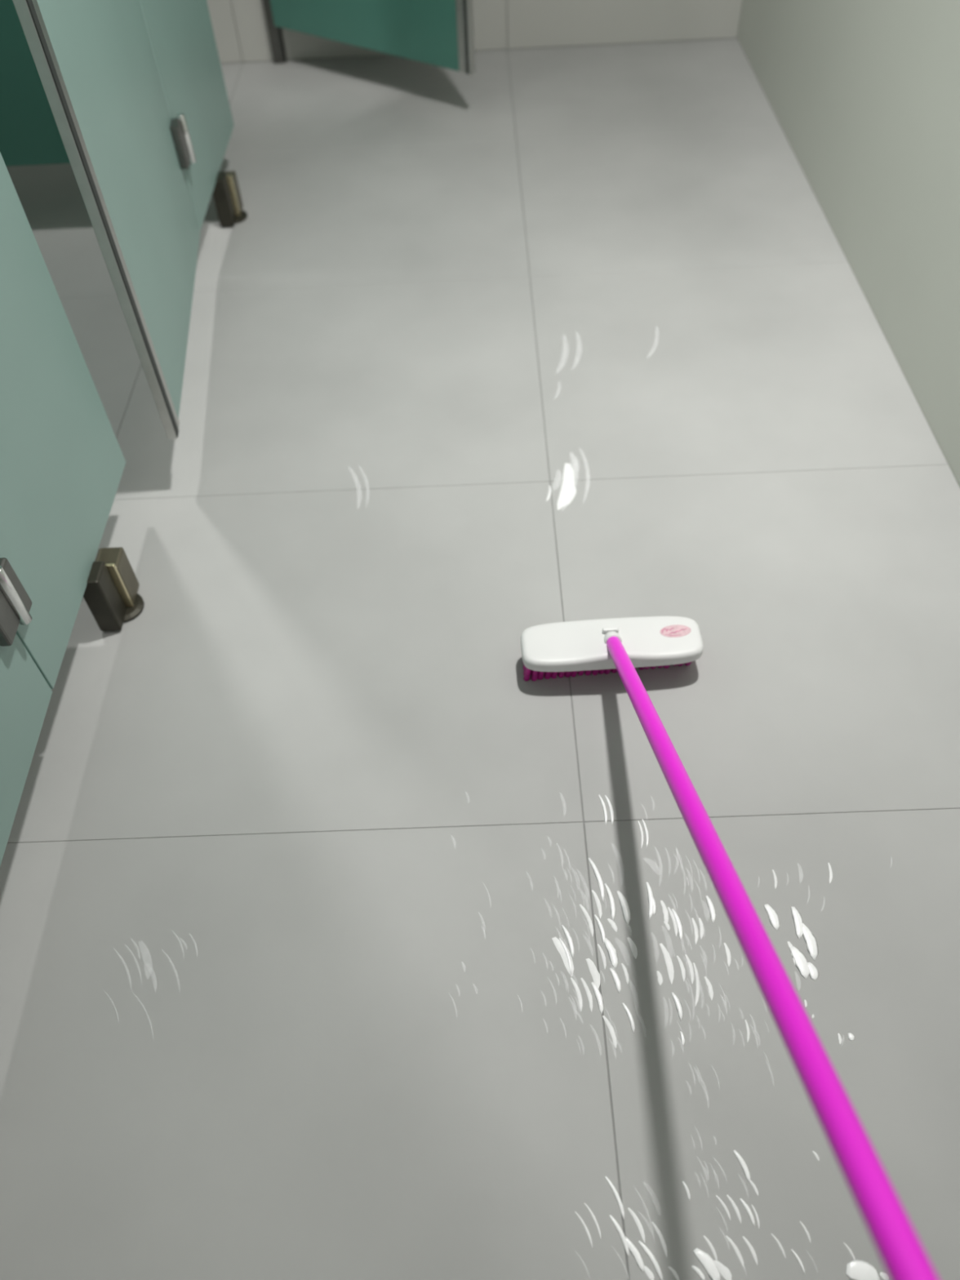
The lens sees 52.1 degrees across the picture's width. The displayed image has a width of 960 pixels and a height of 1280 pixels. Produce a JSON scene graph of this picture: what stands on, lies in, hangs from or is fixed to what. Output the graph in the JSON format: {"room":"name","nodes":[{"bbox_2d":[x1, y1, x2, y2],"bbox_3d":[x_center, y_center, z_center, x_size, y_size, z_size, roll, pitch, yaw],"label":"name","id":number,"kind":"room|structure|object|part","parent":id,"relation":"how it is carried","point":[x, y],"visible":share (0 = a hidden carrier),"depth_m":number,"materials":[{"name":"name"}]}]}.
{"room":"public restroom","nodes":[
{"label":"public restroom","id":0,"kind":"room"},
{"bbox_2d":[206,0,742,63],"bbox_3d":[-0.643,-2.756,2.256,2.861,2.730,0.108,-2,50,1],"label":"wall","id":1,"kind":"structure","parent":0,"point":[240,30],"depth_m":3.15,"materials":[{"name":"tile"}]},
{"bbox_2d":[0,37,959,1279],"bbox_3d":[-0.532,0.408,1.352,3.061,0.080,6.120,-2,50,1],"label":"floor","id":2,"kind":"structure","parent":0,"point":[299,846],"depth_m":1.49,"materials":[{"name":"tile"}]},
{"bbox_2d":[0,152,144,866],"bbox_3d":[-1.303,-0.346,0.695,1.399,1.950,1.272,-2,50,1],"label":"stall","id":3,"kind":"object","parent":2,"relation":"on","point":[63,462],"visible":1,"depth_m":1.41,"materials":[{"name":"green laminate"}]},
{"bbox_3d":[-0.645,-0.217,0.478,0.012,1.830,0.758,-3,50,0],"label":"door","id":4,"kind":"part","parent":3,"relation":"part of","materials":[{"name":"green glass"}]},
{"bbox_3d":[-0.664,-0.705,0.883,0.012,1.830,0.504,-2,50,1],"label":"fixed panel","id":5,"kind":"part","parent":3,"relation":"part of","materials":[{"name":"green glass"}]},
{"bbox_3d":[-0.610,-0.057,1.682,0.068,0.009,0.068,-2,50,1],"label":"foot plate","id":6,"kind":"part","parent":3,"relation":"part of","materials":[{"name":"brown metal"}]},
{"bbox_2d":[0,0,247,439],"bbox_3d":[-1.312,-1.390,1.560,1.436,1.950,1.317,-2,50,1],"label":"stall","id":7,"kind":"object","parent":2,"relation":"on","point":[131,95],"visible":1,"depth_m":1.84,"materials":[{"name":"green laminate"}]},
{"bbox_3d":[-0.639,-1.243,1.328,0.012,1.830,0.758,-7,50,-3],"label":"door","id":8,"kind":"part","parent":7,"relation":"part of","materials":[{"name":"green glass"}]},
{"bbox_3d":[-0.692,-1.747,1.748,0.012,1.830,0.552,-2,50,1],"label":"fixed panel","id":9,"kind":"part","parent":7,"relation":"part of","materials":[{"name":"green glass"}]},
{"bbox_3d":[-0.637,-1.099,2.547,0.068,0.009,0.068,-2,50,1],"label":"foot plate","id":10,"kind":"part","parent":7,"relation":"part of","materials":[{"name":"brown metal"}]},
{"bbox_2d":[262,0,475,75],"bbox_3d":[-0.384,-2.326,2.289,0.821,1.949,0.046,30,58,24],"label":"stall","id":11,"kind":"object","parent":2,"relation":"on","point":[437,33],"visible":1,"depth_m":2.84,"materials":[{"name":"green laminate"}]},
{"bbox_3d":[-0.691,-2.504,2.452,0.034,1.949,0.025,-2,50,1],"label":"door post","id":12,"kind":"part","parent":11,"relation":"part of","materials":[{"name":"metal"}]},
{"bbox_2d":[546,462,576,510],"bbox_3d":[0.172,-0.304,1.855,0.075,0.001,0.182,9,51,10],"label":"soap suds","id":13,"kind":"object","parent":2,"relation":"on","point":[568,491],"visible":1,"depth_m":1.84,"materials":[{"name":"liquid"}]},
{"bbox_2d":[551,857,637,1048],"bbox_3d":[0.139,0.390,1.281,0.127,0.001,0.302,-2,50,1],"label":"soap suds","id":14,"kind":"object","parent":2,"relation":"on","point":[559,944],"visible":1,"depth_m":1.27,"materials":[{"name":"liquid"}]},
{"bbox_2d":[598,795,648,848],"bbox_3d":[0.179,0.255,1.391,0.136,0.001,0.084,2,51,4],"label":"soap suds","id":15,"kind":"object","parent":2,"relation":"on","point":[611,812],"visible":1,"depth_m":1.39,"materials":[{"name":"liquid"}]},
{"bbox_2d":[574,1176,690,1279],"bbox_3d":[0.168,0.641,1.071,0.132,0.001,0.103,-2,50,1],"label":"soap suds","id":16,"kind":"object","parent":2,"relation":"on","point":[628,1246],"visible":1,"depth_m":1.06,"materials":[{"name":"liquid"}]},
{"bbox_2d":[645,881,715,1046],"bbox_3d":[0.270,0.393,1.272,0.094,0.001,0.280,-2,50,1],"label":"soap suds","id":17,"kind":"object","parent":2,"relation":"on","point":[677,925],"visible":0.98,"depth_m":1.27,"materials":[{"name":"liquid"}]},
{"bbox_2d":[520,616,939,1279],"bbox_3d":[0.218,0.214,0.981,0.280,0.680,1.107,-4,50,0],"label":"brush","id":18,"kind":"object","parent":2,"relation":"on","point":[622,646],"visible":1,"depth_m":0.86,"materials":[{"name":"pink plastic"}]},
{"bbox_2d":[604,631,622,643],"bbox_3d":[0.204,0.001,1.513,0.028,0.033,0.031,-4,50,0],"label":"socket","id":19,"kind":"object","parent":18,"relation":"attached to","point":[610,637],"depth_m":1.50,"materials":[{"name":"white plastic"}]},
{"bbox_2d":[691,1150,855,1279],"bbox_3d":[0.310,0.590,1.106,0.175,0.001,0.224,-2,50,1],"label":"soap suds","id":20,"kind":"object","parent":2,"relation":"on","point":[714,1269],"visible":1,"depth_m":1.05,"materials":[{"name":"liquid"}]},
{"bbox_2d":[723,862,854,1044],"bbox_3d":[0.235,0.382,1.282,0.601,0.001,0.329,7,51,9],"label":"soap suds","id":21,"kind":"object","parent":2,"relation":"on","point":[851,1037],"visible":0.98,"depth_m":1.25,"materials":[{"name":"liquid"}]},
{"bbox_2d":[764,904,818,980],"bbox_3d":[0.410,0.390,1.267,0.049,0.001,0.116,-10,51,-6],"label":"soap suds","id":22,"kind":"object","parent":2,"relation":"on","point":[805,968],"visible":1,"depth_m":1.26,"materials":[{"name":"liquid"}]},
{"bbox_2d":[845,1259,888,1279],"bbox_3d":[0.409,0.668,1.037,0.043,0.001,0.023,11,52,12],"label":"soap suds","id":23,"kind":"object","parent":2,"relation":"on","point":[857,1269],"visible":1,"depth_m":1.04,"materials":[{"name":"liquid"}]},
{"bbox_2d":[737,0,959,487],"bbox_3d":[0.897,-0.496,0.308,0.100,2.730,6.120,-2,50,1],"label":"wall","id":24,"kind":"structure","parent":0,"point":[864,95],"depth_m":2.05,"materials":[{"name":"white paint"}]}
]}

